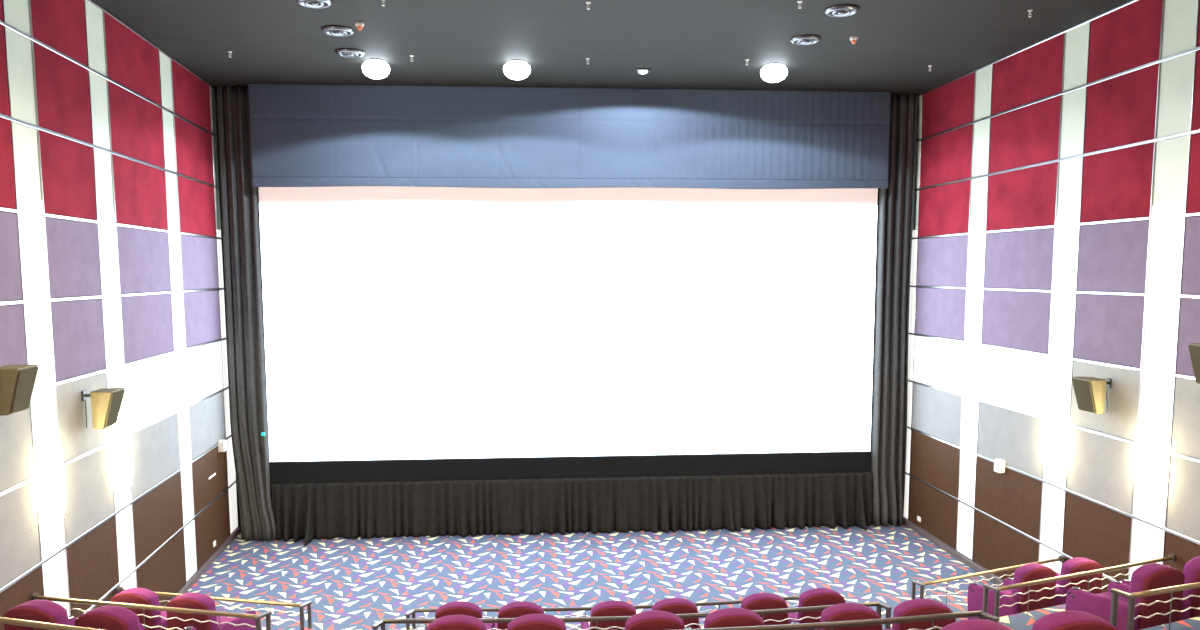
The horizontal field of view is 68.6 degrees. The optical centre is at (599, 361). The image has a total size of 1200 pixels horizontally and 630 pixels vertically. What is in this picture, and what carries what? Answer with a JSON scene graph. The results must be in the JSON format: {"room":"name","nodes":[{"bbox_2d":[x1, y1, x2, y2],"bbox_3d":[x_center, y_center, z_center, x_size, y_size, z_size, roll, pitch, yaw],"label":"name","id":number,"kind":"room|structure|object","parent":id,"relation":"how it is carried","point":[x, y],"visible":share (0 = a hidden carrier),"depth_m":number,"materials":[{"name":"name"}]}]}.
{"room":"movie theater","nodes":[
{"label":"movie theater","id":0,"kind":"room"},
{"bbox_2d":[0,0,237,629],"bbox_3d":[-6.009,0.329,5.952,0.297,9.070,24.695,-1,6,-8],"label":"wall","id":1,"kind":"structure","parent":0,"point":[111,267],"depth_m":12.02,"materials":[{"name":"paint"}]},
{"bbox_2d":[0,364,38,415],"bbox_3d":[-6.089,0.295,9.053,0.439,0.490,0.429,-1,6,-8],"label":"wall speaker","id":2,"kind":"object","parent":1,"relation":"attached to","point":[17,382],"visible":1,"depth_m":8.92,"materials":[{"name":"yellow plastic"}]},
{"bbox_2d":[10,367,38,412],"bbox_3d":[-5.940,0.290,9.074,0.138,0.435,0.380,-1,6,-8],"label":"grille","id":3,"kind":"object","parent":2,"relation":"attached to","point":[22,379],"depth_m":9.00,"materials":[{"name":"brown"}]},
{"bbox_2d":[39,434,64,530],"bbox_3d":[-6.412,1.425,10.353,0.148,1.160,0.460,-1,6,-8],"label":"wall sconce","id":4,"kind":"object","parent":1,"relation":"attached to","point":[51,468],"visible":1,"depth_m":10.23,"materials":[{"name":"white plastic"}]},
{"bbox_2d":[81,388,124,428],"bbox_3d":[-6.405,0.608,11.319,0.439,0.490,0.429,-1,6,-8],"label":"wall speaker","id":5,"kind":"object","parent":1,"relation":"attached to","point":[106,403],"visible":1,"depth_m":11.16,"materials":[{"name":"yellow plastic"}]},
{"bbox_2d":[105,390,124,426],"bbox_3d":[-6.256,0.603,11.340,0.138,0.435,0.380,-1,6,-8],"label":"grille","id":6,"kind":"object","parent":5,"relation":"attached to","point":[113,398],"depth_m":11.25,"materials":[{"name":"brown"}]},
{"bbox_2d":[114,413,132,493],"bbox_3d":[-6.710,1.294,12.436,0.148,1.160,0.460,-1,6,-8],"label":"wall sconce","id":7,"kind":"object","parent":1,"relation":"attached to","point":[123,452],"visible":0.97,"depth_m":12.31,"materials":[{"name":"white plastic"}]},
{"bbox_2d":[88,0,213,88],"bbox_3d":[-5.895,-4.163,5.504,0.057,0.020,24.570,-1,6,-8],"label":"trim","id":8,"kind":"structure","parent":1,"relation":"attached to","point":[92,2],"depth_m":13.61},
{"bbox_2d":[164,527,239,606],"bbox_3d":[-5.870,4.776,6.415,0.061,0.125,24.570,-1,6,-8],"label":"baseboard","id":9,"kind":"structure","parent":1,"relation":"attached to","point":[224,545],"depth_m":16.32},
{"bbox_2d":[218,440,226,451],"bbox_3d":[-7.377,1.646,17.188,0.128,0.220,0.170,-1,6,-8],"label":"sensor box","id":10,"kind":"object","parent":1,"relation":"attached to","point":[221,443],"visible":1,"depth_m":17.11,"materials":[{"name":"white plastic"}]},
{"bbox_2d":[235,187,879,531],"bbox_3d":[-0.368,-0.990,18.759,15.000,9.070,0.240,-1,6,-4],"label":"wall","id":11,"kind":"structure","parent":0,"point":[238,507],"depth_m":18.85,"materials":[{"name":"white paint"}]},
{"bbox_2d":[258,186,877,461],"bbox_3d":[-0.489,0.012,18.353,12.563,7.359,0.290,-1,6,-4],"label":"screen","id":12,"kind":"object","parent":11,"relation":"attached to","point":[401,322],"visible":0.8,"depth_m":18.11,"materials":[{"name":"white fabric"}]},
{"bbox_2d":[269,452,870,487],"bbox_3d":[-0.471,2.251,18.416,12.583,0.520,0.050,-1,6,-4],"label":"band","id":13,"kind":"object","parent":12,"relation":"attached to","point":[821,462],"visible":1,"depth_m":18.37,"materials":[{"name":"black fabric"}]},
{"bbox_2d":[186,524,998,629],"bbox_3d":[0.602,4.924,6.904,15.325,0.300,25.220,-1,6,-4],"label":"floor","id":14,"kind":"structure","parent":0,"point":[358,583],"depth_m":16.08,"materials":[{"name":"carpet"}]},
{"bbox_2d":[271,472,871,544],"bbox_3d":[-0.425,3.030,18.237,12.537,1.159,0.561,-1,6,-4],"label":"drape","id":15,"kind":"object","parent":14,"relation":"on","point":[311,511],"visible":1,"depth_m":18.40,"materials":[{"name":"black fabric"}]},
{"bbox_2d":[261,598,967,629],"bbox_3d":[1.036,4.727,3.893,14.290,0.700,18.620,-1,6,-4],"label":"tier","id":16,"kind":"object","parent":14,"relation":"on","point":[961,605],"depth_m":12.45,"materials":[{"name":"carpet"}]},
{"bbox_2d":[110,588,167,629],"bbox_3d":[-5.460,3.178,10.826,0.686,1.010,0.912,1,6,11],"label":"chair","id":17,"kind":"object","parent":16,"relation":"on","point":[142,596],"visible":0.48,"depth_m":10.37,"materials":[{"name":"fabric"}]},
{"bbox_2d":[161,611,166,619],"bbox_3d":[-5.443,3.294,10.923,0.500,0.170,0.620,1,6,11],"label":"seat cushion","id":18,"kind":"object","parent":17,"relation":"on","point":[163,613],"depth_m":11.10,"materials":[{"name":"fabric"}]},
{"bbox_2d":[167,592,256,629],"bbox_3d":[-4.715,3.193,10.660,0.686,1.010,0.912,1,6,11],"label":"chair","id":19,"kind":"object","parent":16,"relation":"on","point":[192,600],"visible":0.81,"depth_m":10.23,"materials":[{"name":"fabric"}]},
{"bbox_2d":[217,616,233,624],"bbox_3d":[-4.699,3.309,10.757,0.500,0.170,0.620,1,6,11],"label":"seat cushion","id":20,"kind":"object","parent":19,"relation":"on","point":[222,619],"depth_m":10.94,"materials":[{"name":"fabric"}]},
{"bbox_2d":[116,587,311,629],"bbox_3d":[-5.269,3.358,11.918,2.868,0.430,0.203,1,6,10],"label":"guard rail","id":21,"kind":"object","parent":16,"relation":"on","point":[119,589],"visible":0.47,"depth_m":11.73,"materials":[{"name":"brown metal"}]},
{"bbox_2d":[435,601,494,629],"bbox_3d":[-1.618,3.215,10.370,0.686,1.010,0.912,0,6,-2],"label":"chair","id":22,"kind":"object","parent":16,"relation":"on","point":[457,607],"visible":0.59,"depth_m":9.91,"materials":[{"name":"fabric"}]},
{"bbox_2d":[494,601,543,629],"bbox_3d":[-0.910,3.214,10.362,0.686,1.010,0.912,0,6,-3],"label":"chair","id":23,"kind":"object","parent":16,"relation":"on","point":[520,608],"visible":0.58,"depth_m":9.89,"materials":[{"name":"fabric"}]},
{"bbox_2d":[405,596,798,629],"bbox_3d":[0.243,3.389,11.610,5.532,0.403,0.223,-1,6,-5],"label":"guard rail","id":24,"kind":"object","parent":16,"relation":"on","point":[413,611],"visible":0.21,"depth_m":11.46,"materials":[{"name":"grey metal"}]},
{"bbox_2d":[581,601,636,629],"bbox_3d":[0.134,3.210,10.378,0.686,1.010,0.911,-1,6,-4],"label":"chair","id":25,"kind":"object","parent":16,"relation":"on","point":[607,608],"visible":0.52,"depth_m":9.91,"materials":[{"name":"fabric"}]},
{"bbox_2d":[652,598,701,628],"bbox_3d":[0.834,3.200,10.459,0.686,1.010,0.912,-1,6,-5],"label":"chair","id":26,"kind":"object","parent":16,"relation":"on","point":[672,605],"visible":0.48,"depth_m":10.00,"materials":[{"name":"fabric"}]},
{"bbox_2d":[741,593,788,624],"bbox_3d":[1.878,3.182,10.614,0.686,1.010,0.912,-1,6,-6],"label":"chair","id":27,"kind":"object","parent":16,"relation":"on","point":[757,601],"visible":0.48,"depth_m":10.15,"materials":[{"name":"fabric"}]},
{"bbox_2d":[788,588,845,629],"bbox_3d":[2.584,3.164,10.765,0.686,1.010,0.912,-1,6,-6],"label":"chair","id":28,"kind":"object","parent":16,"relation":"on","point":[816,596],"visible":0.43,"depth_m":10.30,"materials":[{"name":"fabric"}]},
{"bbox_2d":[911,555,1065,605],"bbox_3d":[5.746,3.225,12.955,2.808,0.430,0.215,-3,6,-23],"label":"guard rail","id":29,"kind":"object","parent":16,"relation":"on","point":[1061,558],"visible":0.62,"depth_m":12.64,"materials":[{"name":"brown metal"}]},
{"bbox_2d":[967,563,1055,619],"bbox_3d":[5.448,3.071,11.607,0.686,1.010,0.912,-2,6,-19],"label":"chair","id":30,"kind":"object","parent":16,"relation":"on","point":[1029,572],"visible":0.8,"depth_m":11.22,"materials":[{"name":"fabric"}]},
{"bbox_2d":[1003,589,1011,594],"bbox_3d":[5.420,3.188,11.701,0.500,0.170,0.620,-2,6,-19],"label":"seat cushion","id":31,"kind":"object","parent":30,"relation":"on","point":[1007,591],"depth_m":11.82,"materials":[{"name":"fabric"}]},
{"bbox_2d":[990,604,1065,629],"bbox_3d":[1.190,4.116,2.733,14.139,0.750,16.420,-1,6,-4],"label":"tier","id":32,"kind":"object","parent":16,"relation":"on","point":[1020,621],"depth_m":10.21,"materials":[{"name":"carpet"}]},
{"bbox_2d":[3,599,76,629],"bbox_3d":[-5.089,2.669,8.413,0.686,1.010,0.912,1,6,11],"label":"chair","id":33,"kind":"object","parent":32,"relation":"on","point":[46,611],"visible":0.62,"depth_m":7.96,"materials":[{"name":"fabric"}]},
{"bbox_2d":[74,605,196,629],"bbox_3d":[-4.356,2.682,8.266,0.686,1.010,0.912,1,6,11],"label":"chair","id":34,"kind":"object","parent":32,"relation":"on","point":[108,617],"visible":0.99,"depth_m":7.81,"materials":[{"name":"fabric"}]},
{"bbox_2d":[31,593,271,629],"bbox_3d":[-4.949,2.838,9.611,2.872,0.430,0.203,1,6,10],"label":"guard rail","id":35,"kind":"object","parent":32,"relation":"on","point":[35,596],"visible":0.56,"depth_m":9.52,"materials":[{"name":"brown metal"}]},
{"bbox_2d":[426,615,485,629],"bbox_3d":[-1.278,2.698,8.035,0.686,1.010,0.911,-1,6,-4],"label":"chair","id":36,"kind":"object","parent":32,"relation":"on","point":[450,622],"visible":1,"depth_m":7.59,"materials":[{"name":"fabric"}]},
{"bbox_2d":[507,614,565,629],"bbox_3d":[-0.578,2.694,8.056,0.686,1.010,0.912,-1,6,-4],"label":"chair","id":37,"kind":"object","parent":32,"relation":"on","point":[529,621],"visible":1,"depth_m":7.60,"materials":[{"name":"fabric"}]},
{"bbox_2d":[372,601,891,629],"bbox_3d":[0.402,2.865,9.351,5.532,0.403,0.223,-1,6,-5],"label":"guard rail","id":38,"kind":"object","parent":32,"relation":"on","point":[382,623],"visible":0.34,"depth_m":9.23,"materials":[{"name":"grey metal"}]},
{"bbox_2d":[625,610,684,629],"bbox_3d":[0.460,2.685,8.121,0.686,1.010,0.912,-1,6,-4],"label":"chair","id":39,"kind":"object","parent":32,"relation":"on","point":[654,619],"visible":0.98,"depth_m":7.65,"materials":[{"name":"fabric"}]},
{"bbox_2d":[685,608,764,628],"bbox_3d":[1.167,2.677,8.183,0.686,1.010,0.912,-1,6,-4],"label":"chair","id":40,"kind":"object","parent":32,"relation":"on","point":[726,617],"visible":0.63,"depth_m":7.71,"materials":[{"name":"fabric"}]},
{"bbox_2d":[791,603,881,629],"bbox_3d":[2.232,2.663,8.290,0.686,1.010,0.911,-1,6,-4],"label":"chair","id":41,"kind":"object","parent":32,"relation":"on","point":[842,611],"visible":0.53,"depth_m":7.82,"materials":[{"name":"fabric"}]},
{"bbox_2d":[882,598,955,629],"bbox_3d":[2.927,2.651,8.390,0.686,1.010,0.912,-1,6,-4],"label":"chair","id":42,"kind":"object","parent":32,"relation":"on","point":[913,607],"visible":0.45,"depth_m":7.92,"materials":[{"name":"fabric"}]},
{"bbox_2d":[982,554,1176,616],"bbox_3d":[5.857,2.703,10.673,2.985,0.430,0.216,-2,6,-22],"label":"guard rail","id":43,"kind":"object","parent":32,"relation":"on","point":[1171,557],"visible":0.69,"depth_m":10.35,"materials":[{"name":"brown metal"}]},
{"bbox_2d":[1065,563,1184,629],"bbox_3d":[5.577,2.548,9.336,0.686,1.010,0.912,-2,6,-19],"label":"chair","id":44,"kind":"object","parent":32,"relation":"on","point":[1151,576],"visible":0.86,"depth_m":8.95,"materials":[{"name":"fabric"}]},
{"bbox_2d":[1097,592,1127,601],"bbox_3d":[5.549,2.664,9.430,0.500,0.170,0.620,-2,6,-19],"label":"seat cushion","id":45,"kind":"object","parent":44,"relation":"on","point":[1108,594],"depth_m":9.60,"materials":[{"name":"fabric"}]},
{"bbox_2d":[1121,556,1199,619],"bbox_3d":[6.272,2.522,9.576,0.686,1.010,0.912,-2,6,-19],"label":"chair","id":46,"kind":"object","parent":32,"relation":"on","point":[1191,570],"visible":0.27,"depth_m":9.13,"materials":[{"name":"fabric"}]},
{"bbox_2d":[1141,616,1199,629],"bbox_3d":[1.344,3.480,1.571,13.987,0.750,14.220,-1,6,-4],"label":"tier","id":47,"kind":"object","parent":32,"relation":"on","point":[1191,623],"depth_m":8.10,"materials":[{"name":"carpet"}]},
{"bbox_2d":[0,617,101,629],"bbox_3d":[-4.617,2.319,7.304,2.908,0.430,0.204,1,6,14],"label":"guard rail","id":48,"kind":"object","parent":47,"relation":"on","point":[3,620],"visible":1,"depth_m":7.20,"materials":[{"name":"brown metal"}]},
{"bbox_2d":[681,610,999,629],"bbox_3d":[0.558,2.337,7.132,5.532,0.403,0.223,-1,6,-5],"label":"guard rail","id":49,"kind":"object","parent":47,"relation":"on","point":[979,614],"visible":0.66,"depth_m":7.21,"materials":[{"name":"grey metal"}]},
{"bbox_2d":[940,619,1010,629],"bbox_3d":[2.403,2.142,6.002,0.686,1.010,0.912,-1,6,-4],"label":"chair","id":50,"kind":"object","parent":47,"relation":"on","point":[970,624],"visible":1,"depth_m":5.62,"materials":[{"name":"fabric"}]},
{"bbox_2d":[1032,610,1117,629],"bbox_3d":[3.095,2.126,6.142,0.686,1.010,0.911,-1,6,-4],"label":"chair","id":51,"kind":"object","parent":47,"relation":"on","point":[1070,619],"visible":1,"depth_m":5.70,"materials":[{"name":"fabric"}]},
{"bbox_2d":[1110,582,1199,629],"bbox_3d":[6.053,2.186,8.348,2.974,0.430,0.216,-2,6,-19],"label":"guard rail","id":52,"kind":"object","parent":47,"relation":"on","point":[1115,593],"visible":0.99,"depth_m":7.92,"materials":[{"name":"brown metal"}]},
{"bbox_2d":[1055,557,1102,605],"bbox_3d":[6.173,3.046,11.839,0.686,1.010,0.912,-2,6,-19],"label":"chair","id":53,"kind":"object","parent":16,"relation":"on","point":[1078,564],"visible":0.36,"depth_m":11.41,"materials":[{"name":"fabric"}]},
{"bbox_2d":[91,0,1129,94],"bbox_3d":[0.578,-4.397,5.955,15.325,0.300,25.220,-1,6,-4],"label":"ceiling","id":54,"kind":"structure","parent":0,"point":[684,44],"depth_m":13.77,"materials":[{"name":"grey paint"}]},
{"bbox_2d":[214,85,276,540],"bbox_3d":[-7.059,-0.855,17.560,0.847,9.040,0.216,0,6,5],"label":"curtain","id":55,"kind":"object","parent":54,"relation":"hanging from","point":[238,202],"visible":0.96,"depth_m":17.53,"materials":[{"name":"grey fabric"}]},
{"bbox_2d":[296,0,331,7],"bbox_3d":[-3.818,-4.793,11.749,0.470,0.065,0.470,-1,6,-4],"label":"ceiling vent","id":56,"kind":"object","parent":54,"relation":"in","point":[306,3],"visible":1,"depth_m":11.74,"materials":[{"name":"silver metal"}]},
{"bbox_2d":[321,25,353,35],"bbox_3d":[-3.922,-4.937,13.168,0.470,0.065,0.470,-1,6,-4],"label":"ceiling vent","id":57,"kind":"object","parent":54,"relation":"in","point":[334,30],"visible":1,"depth_m":13.06,"materials":[{"name":"silver metal"}]},
{"bbox_2d":[335,48,364,57],"bbox_3d":[-4.120,-5.071,14.491,0.470,0.065,0.470,-1,6,-4],"label":"ceiling vent","id":58,"kind":"object","parent":54,"relation":"in","point":[344,52],"visible":1,"depth_m":14.38,"materials":[{"name":"silver metal"}]},
{"bbox_2d":[355,22,363,29],"bbox_3d":[-3.508,-4.888,12.851,0.124,0.100,0.124,-1,6,-4],"label":"smoke detector","id":59,"kind":"object","parent":54,"relation":"attached to","point":[359,25],"visible":1,"depth_m":12.81,"materials":[{"name":"white plastic"}]},
{"bbox_2d":[362,58,389,78],"bbox_3d":[-3.843,-5.016,15.101,0.470,0.300,0.470,-1,6,-4],"label":"recessed light","id":60,"kind":"object","parent":54,"relation":"in","point":[373,68],"visible":1,"depth_m":14.95,"materials":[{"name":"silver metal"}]},
{"bbox_2d":[503,59,530,79],"bbox_3d":[-1.433,-5.032,15.196,0.470,0.300,0.470,-1,6,-4],"label":"recessed light","id":61,"kind":"object","parent":54,"relation":"in","point":[515,69],"visible":1,"depth_m":15.04,"materials":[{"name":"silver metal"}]},
{"bbox_2d":[248,83,890,188],"bbox_3d":[-0.434,-4.431,17.467,12.690,1.960,0.080,-1,6,-4],"label":"valance","id":62,"kind":"object","parent":54,"relation":"hanging from","point":[302,135],"visible":1,"depth_m":17.43,"materials":[{"name":"blue fabric"}]},
{"bbox_2d":[635,68,650,73],"bbox_3d":[0.774,-5.219,15.844,0.280,0.070,0.280,-1,6,-4],"label":"recessed light","id":63,"kind":"object","parent":54,"relation":"in","point":[639,70],"visible":1,"depth_m":15.77,"materials":[{"name":"white glass"}]},
{"bbox_2d":[760,63,787,82],"bbox_3d":[3.058,-5.071,15.472,0.470,0.300,0.470,-1,6,-4],"label":"recessed light","id":64,"kind":"object","parent":54,"relation":"in","point":[772,72],"visible":1,"depth_m":15.32,"materials":[{"name":"white glass"}]},
{"bbox_2d":[790,34,820,44],"bbox_3d":[3.214,-5.014,13.746,0.470,0.065,0.470,-1,6,-4],"label":"ceiling vent","id":65,"kind":"object","parent":54,"relation":"in","point":[808,39],"visible":1,"depth_m":13.64,"materials":[{"name":"silver metal"}]},
{"bbox_2d":[824,4,858,16],"bbox_3d":[3.357,-4.859,12.220,0.470,0.065,0.470,-1,6,-4],"label":"ceiling vent","id":66,"kind":"object","parent":54,"relation":"in","point":[842,10],"visible":1,"depth_m":12.12,"materials":[{"name":"silver metal"}]},
{"bbox_2d":[850,36,857,43],"bbox_3d":[3.950,-4.992,13.691,0.124,0.100,0.124,-1,6,-4],"label":"smoke detector","id":67,"kind":"object","parent":54,"relation":"attached to","point":[853,39],"visible":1,"depth_m":13.65,"materials":[{"name":"white plastic"}]},
{"bbox_2d":[871,94,916,525],"bbox_3d":[6.174,-0.984,18.497,0.724,9.040,0.271,-1,6,-4],"label":"curtain","id":68,"kind":"object","parent":54,"relation":"hanging from","point":[896,203],"visible":0.96,"depth_m":18.50,"materials":[{"name":"grey fabric"}]},
{"bbox_2d":[904,0,1199,592],"bbox_3d":[7.796,0.192,6.952,0.298,9.070,24.630,-1,6,-5],"label":"wall","id":69,"kind":"structure","parent":0,"point":[1056,234],"depth_m":13.40,"materials":[{"name":"paint"}]},
{"bbox_2d":[903,518,1003,586],"bbox_3d":[7.679,4.642,7.396,0.063,0.125,24.570,-1,6,-5],"label":"baseboard","id":70,"kind":"structure","parent":69,"relation":"attached to","point":[920,531],"depth_m":16.93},
{"bbox_2d":[994,459,1005,472],"bbox_3d":[6.862,1.791,15.117,0.128,0.220,0.170,-1,6,-5],"label":"sensor box","id":71,"kind":"object","parent":69,"relation":"attached to","point":[999,464],"visible":1,"depth_m":15.04,"materials":[{"name":"white plastic"}]},
{"bbox_2d":[917,0,1137,96],"bbox_3d":[7.659,-4.297,6.486,0.057,0.040,24.570,-1,6,-5],"label":"trim","id":72,"kind":"structure","parent":69,"relation":"attached to","point":[1130,1],"depth_m":13.93,"materials":[{"name":"silver metal"}]},
{"bbox_2d":[1072,377,1111,413],"bbox_3d":[6.943,0.478,12.366,0.439,0.490,0.429,-1,6,-5],"label":"wall speaker","id":73,"kind":"object","parent":69,"relation":"attached to","point":[1090,392],"visible":1,"depth_m":12.22,"materials":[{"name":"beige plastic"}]},
{"bbox_2d":[1072,379,1095,412],"bbox_3d":[6.793,0.477,12.352,0.138,0.435,0.380,-1,6,-5],"label":"grille","id":74,"kind":"object","parent":73,"relation":"attached to","point":[1084,389],"depth_m":12.29,"materials":[{"name":"brown"}]},
{"bbox_2d":[1188,343,1199,383],"bbox_3d":[7.139,0.046,10.180,0.439,0.490,0.429,-1,6,-5],"label":"wall speaker","id":75,"kind":"object","parent":69,"relation":"attached to","point":[1194,348],"visible":1,"depth_m":10.28,"materials":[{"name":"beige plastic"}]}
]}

